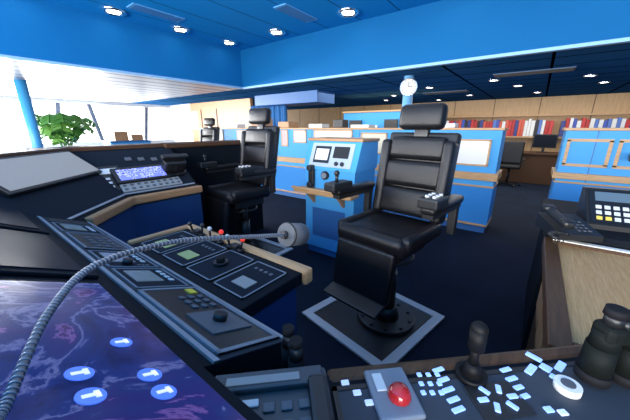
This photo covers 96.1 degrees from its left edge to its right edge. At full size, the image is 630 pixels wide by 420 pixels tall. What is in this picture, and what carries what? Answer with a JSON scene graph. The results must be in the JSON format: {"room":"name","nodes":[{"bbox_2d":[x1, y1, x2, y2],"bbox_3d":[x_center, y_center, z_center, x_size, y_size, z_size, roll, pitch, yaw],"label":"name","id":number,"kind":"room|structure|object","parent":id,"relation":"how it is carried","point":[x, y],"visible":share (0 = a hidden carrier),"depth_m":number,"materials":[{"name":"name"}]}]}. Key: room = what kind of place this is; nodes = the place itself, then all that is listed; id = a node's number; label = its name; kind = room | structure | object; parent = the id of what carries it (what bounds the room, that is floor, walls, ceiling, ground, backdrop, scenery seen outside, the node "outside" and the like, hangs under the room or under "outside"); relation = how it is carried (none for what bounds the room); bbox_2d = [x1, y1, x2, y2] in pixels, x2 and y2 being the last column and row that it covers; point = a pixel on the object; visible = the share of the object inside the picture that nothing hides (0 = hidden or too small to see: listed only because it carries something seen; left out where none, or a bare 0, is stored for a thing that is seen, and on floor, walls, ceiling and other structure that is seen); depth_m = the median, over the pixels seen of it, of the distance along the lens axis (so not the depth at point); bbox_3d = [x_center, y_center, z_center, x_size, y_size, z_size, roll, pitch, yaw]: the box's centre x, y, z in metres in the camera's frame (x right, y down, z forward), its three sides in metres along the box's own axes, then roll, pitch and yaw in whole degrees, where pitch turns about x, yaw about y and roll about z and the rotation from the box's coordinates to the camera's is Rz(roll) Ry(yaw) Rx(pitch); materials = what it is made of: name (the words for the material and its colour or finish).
{"room":"ship's bridge","nodes":[
{"label":"ship's bridge","id":0,"kind":"room"},
{"bbox_2d":[0,96,173,151],"bbox_3d":[-7.017,-2.559,9.759,0.400,2.270,13.500,12,20,36],"label":"window","id":1,"kind":"structure","parent":0,"point":[154,122],"depth_m":9.30,"materials":[{"name":"clear glass"}]},
{"bbox_2d":[169,98,252,141],"bbox_3d":[-3.719,-2.567,9.876,4.700,2.220,0.112,12,20,36],"label":"wall","id":2,"kind":"structure","parent":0,"point":[186,119],"depth_m":9.70,"materials":[{"name":"white paint"}]},
{"bbox_2d":[0,0,629,89],"bbox_3d":[0.686,-1.254,-0.013,11.320,0.805,7.370,12,20,36],"label":"ceiling","id":3,"kind":"structure","parent":0,"point":[386,35],"depth_m":3.91,"materials":[{"name":"blue paint"}]},
{"bbox_2d":[99,6,126,16],"bbox_3d":[-2.778,-2.744,3.905,0.320,0.050,0.320,12,20,36],"label":"recessed light","id":4,"kind":"object","parent":3,"relation":"in","point":[113,11],"visible":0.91,"depth_m":3.89,"materials":[{"name":"silver metal"}]},
{"bbox_2d":[0,58,236,102],"bbox_3d":[-6.423,-2.420,5.302,6.590,0.050,7.360,12,20,36],"label":"ceiling slats","id":5,"kind":"object","parent":3,"relation":"attached to","point":[43,80],"depth_m":5.72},
{"bbox_2d":[126,3,184,22],"bbox_3d":[-2.218,-2.761,3.978,0.220,0.017,0.700,12,20,36],"label":"ceiling vent","id":6,"kind":"object","parent":3,"relation":"attached to","point":[133,6],"visible":1,"depth_m":3.93,"materials":[{"name":"blue metal"}]},
{"bbox_2d":[170,26,190,33],"bbox_3d":[-2.201,-2.955,4.630,0.320,0.050,0.320,12,20,36],"label":"recessed light","id":7,"kind":"object","parent":3,"relation":"in","point":[178,29],"visible":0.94,"depth_m":4.60,"materials":[{"name":"silver metal"}]},
{"bbox_2d":[220,40,237,45],"bbox_3d":[-1.624,-3.166,5.355,0.320,0.050,0.320,12,20,36],"label":"recessed light","id":8,"kind":"object","parent":3,"relation":"in","point":[224,42],"visible":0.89,"depth_m":5.32,"materials":[{"name":"silver metal"}]},
{"bbox_2d":[251,106,287,125],"bbox_3d":[-1.305,-1.942,8.117,1.420,2.000,0.134,12,20,36],"label":"curtain","id":9,"kind":"object","parent":3,"relation":"hanging from","point":[278,113],"visible":0.06,"depth_m":7.62,"materials":[{"name":"blue fabric"}]},
{"bbox_2d":[267,29,285,35],"bbox_3d":[-0.650,-2.993,4.760,0.320,0.050,0.320,12,20,36],"label":"recessed light","id":10,"kind":"object","parent":3,"relation":"in","point":[274,32],"visible":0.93,"depth_m":4.75,"materials":[{"name":"silver metal"}]},
{"bbox_2d":[273,3,317,22],"bbox_3d":[-0.257,-2.764,3.990,0.220,0.017,0.700,12,20,36],"label":"ceiling vent","id":11,"kind":"object","parent":3,"relation":"attached to","point":[285,8],"visible":1,"depth_m":3.93,"materials":[{"name":"blue metal"}]},
{"bbox_2d":[337,7,359,17],"bbox_3d":[0.462,-2.756,3.944,0.320,0.050,0.320,12,20,36],"label":"recessed light","id":12,"kind":"object","parent":3,"relation":"in","point":[348,12],"visible":0.98,"depth_m":3.92,"materials":[{"name":"silver metal"}]},
{"bbox_2d":[422,90,469,94],"bbox_3d":[3.102,-2.808,6.756,1.000,0.017,0.320,12,20,36],"label":"ceiling vent","id":13,"kind":"object","parent":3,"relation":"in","point":[455,91],"visible":0.99,"depth_m":6.71,"materials":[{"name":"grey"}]},
{"bbox_2d":[493,66,575,77],"bbox_3d":[3.322,-2.104,4.335,1.000,0.017,0.320,12,20,36],"label":"ceiling vent","id":14,"kind":"object","parent":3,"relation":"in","point":[563,69],"visible":1,"depth_m":4.28,"materials":[{"name":"blue"}]},
{"bbox_2d":[583,74,597,76],"bbox_3d":[4.467,-2.185,4.592,0.178,0.024,0.178,12,20,36],"label":"recessed light","id":15,"kind":"object","parent":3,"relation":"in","point":[590,75],"visible":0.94,"depth_m":4.56,"materials":[{"name":"silver metal"}]},
{"bbox_2d":[133,43,629,109],"bbox_3d":[2.169,-2.958,7.153,17.900,0.050,6.140,12,20,36],"label":"ceiling","id":16,"kind":"structure","parent":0,"point":[611,63],"depth_m":5.46,"materials":[{"name":"paint"}]},
{"bbox_2d":[255,90,334,106],"bbox_3d":[-0.568,-2.821,7.236,2.100,0.260,0.700,12,20,36],"label":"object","id":17,"kind":"structure","parent":16,"relation":"attached to","point":[310,97],"depth_m":6.81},
{"bbox_2d":[235,181,550,373],"bbox_3d":[-0.066,0.042,4.980,18.300,0.060,13.900,12,20,36],"label":"floor","id":18,"kind":"structure","parent":0,"point":[466,277],"depth_m":2.76,"materials":[{"name":"blue carpet"}]},
{"bbox_2d":[13,79,43,147],"bbox_3d":[-5.287,-1.260,5.377,0.260,2.220,0.260,12,20,36],"label":"column","id":19,"kind":"structure","parent":18,"relation":"on","point":[21,86],"depth_m":5.18,"materials":[{"name":"blue"}]},
{"bbox_2d":[24,112,97,146],"bbox_3d":[-5.469,-1.280,6.373,1.235,1.702,1.214,12,20,36],"label":"palm plant","id":20,"kind":"object","parent":18,"relation":"on","point":[59,127],"visible":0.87,"depth_m":6.04,"materials":[{"name":"green plant"}]},
{"bbox_2d":[101,131,151,144],"bbox_3d":[-5.301,-1.571,8.097,0.660,1.300,1.060,12,20,36],"label":"desk","id":21,"kind":"object","parent":18,"relation":"on","point":[117,138],"visible":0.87,"depth_m":7.75,"materials":[{"name":"blue paint"}]},
{"bbox_2d":[200,118,219,140],"bbox_3d":[-2.554,-1.203,6.273,0.782,1.610,0.888,12,20,36],"label":"chair","id":22,"kind":"object","parent":18,"relation":"on","point":[210,133],"visible":0.12,"depth_m":6.32,"materials":[{"name":"black leather"}]},
{"bbox_2d":[196,107,292,255],"bbox_3d":[-0.831,-0.261,3.038,0.777,1.607,0.883,12,20,36],"label":"chair","id":23,"kind":"object","parent":18,"relation":"on","point":[259,144],"visible":0.84,"depth_m":3.00,"materials":[{"name":"black leather"}]},
{"bbox_2d":[0,140,629,419],"bbox_3d":[-0.401,0.275,1.838,3.776,1.246,3.095,12,20,36],"label":"console","id":24,"kind":"object","parent":18,"relation":"on","point":[118,301],"visible":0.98,"depth_m":0.62,"materials":[{"name":"black plastic"}]},
{"bbox_2d":[573,303,629,388],"bbox_3d":[0.594,0.263,0.553,0.118,0.162,0.058,1,16,2],"label":"binoculars","id":25,"kind":"object","parent":24,"relation":"on","point":[603,359],"visible":1,"depth_m":0.55,"materials":[{"name":"black rubber"}]},
{"bbox_2d":[291,137,379,257],"bbox_3d":[0.233,-0.125,3.127,0.740,1.295,0.650,12,20,36],"label":"control console","id":26,"kind":"object","parent":18,"relation":"on","point":[355,159],"visible":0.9,"depth_m":2.99,"materials":[{"name":"blue paint"}]},
{"bbox_2d":[199,128,508,232],"bbox_3d":[-0.207,-0.966,5.832,6.810,1.400,0.545,12,20,36],"label":"cabinet","id":27,"kind":"object","parent":18,"relation":"on","point":[477,174],"visible":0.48,"depth_m":3.96,"materials":[{"name":"blue metal"}]},
{"bbox_2d":[228,118,458,127],"bbox_3d":[-0.015,-1.705,5.507,5.125,0.200,0.300,12,20,36],"label":"papers","id":28,"kind":"object","parent":27,"relation":"on","point":[342,123],"visible":0.69,"depth_m":5.33,"materials":[{"name":"white paper"}]},
{"bbox_2d":[342,110,400,127],"bbox_3d":[1.823,-1.699,7.604,2.210,1.820,0.730,12,20,36],"label":"tall cabinet","id":29,"kind":"object","parent":18,"relation":"on","point":[379,118],"visible":0.27,"depth_m":7.23,"materials":[{"name":"blue paint"}]},
{"bbox_2d":[302,103,463,364],"bbox_3d":[0.457,0.087,1.929,0.845,1.556,0.865,-15,22,-42],"label":"chair","id":30,"kind":"object","parent":18,"relation":"on","point":[364,312],"visible":1,"depth_m":1.88,"materials":[{"name":"black leather"}]},
{"bbox_2d":[402,75,414,106],"bbox_3d":[1.559,-1.145,4.980,0.280,2.220,0.280,12,20,36],"label":"column","id":31,"kind":"structure","parent":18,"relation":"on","point":[407,100],"depth_m":4.71,"materials":[{"name":"blue paint"}]},
{"bbox_2d":[400,78,416,95],"bbox_3d":[1.528,-2.009,4.622,0.270,0.270,0.050,5,17,16],"label":"wall clock","id":32,"kind":"object","parent":31,"relation":"attached to","point":[408,86],"visible":1,"depth_m":4.61,"materials":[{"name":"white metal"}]},
{"bbox_2d":[497,141,524,186],"bbox_3d":[4.883,-1.160,7.085,0.612,1.074,0.585,12,20,36],"label":"office chair","id":33,"kind":"object","parent":18,"relation":"on","point":[512,155],"visible":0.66,"depth_m":7.10,"materials":[{"name":"black plastic"}]},
{"bbox_2d":[498,151,558,184],"bbox_3d":[5.522,-1.206,7.771,3.200,0.780,0.800,12,20,36],"label":"desk","id":34,"kind":"object","parent":18,"relation":"on","point":[536,169],"visible":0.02,"depth_m":7.27,"materials":[{"name":"brown wood"}]},
{"bbox_2d":[532,134,558,152],"bbox_3d":[5.950,-1.728,7.345,0.500,0.460,0.200,12,20,36],"label":"monitor","id":35,"kind":"object","parent":34,"relation":"on","point":[543,141],"visible":0.98,"depth_m":7.30,"materials":[{"name":"black plastic"}]},
{"bbox_2d":[521,186,629,349],"bbox_3d":[1.812,0.451,1.548,1.093,1.070,1.156,12,20,36],"label":"console","id":36,"kind":"object","parent":18,"relation":"on","point":[601,216],"visible":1,"depth_m":1.52,"materials":[{"name":"black plastic"}]},
{"bbox_2d":[526,237,629,349],"bbox_3d":[1.342,0.739,0.958,1.035,0.847,0.995,12,20,36],"label":"wooden panel","id":37,"kind":"object","parent":18,"relation":"on","point":[579,279],"visible":0.61,"depth_m":1.08,"materials":[{"name":"brown wood"}]},
{"bbox_2d":[548,128,629,201],"bbox_3d":[4.587,0.087,2.210,4.330,1.400,0.715,12,20,36],"label":"cabinet","id":38,"kind":"object","parent":18,"relation":"on","point":[590,157],"visible":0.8,"depth_m":3.08,"materials":[{"name":"blue paint"}]},
{"bbox_2d":[287,93,629,151],"bbox_3d":[4.078,-2.588,9.860,17.900,2.270,0.156,12,20,36],"label":"wall","id":39,"kind":"structure","parent":0,"point":[613,102],"depth_m":8.22,"materials":[{"name":"brown wood"}]},
{"bbox_2d":[446,113,629,137],"bbox_3d":[6.796,-2.217,7.498,9.700,0.620,0.319,12,20,36],"label":"binder","id":40,"kind":"object","parent":39,"relation":"attached to","point":[517,128],"visible":0.38,"depth_m":7.83,"materials":[{"name":"multicoloured cardboard"}]}
]}

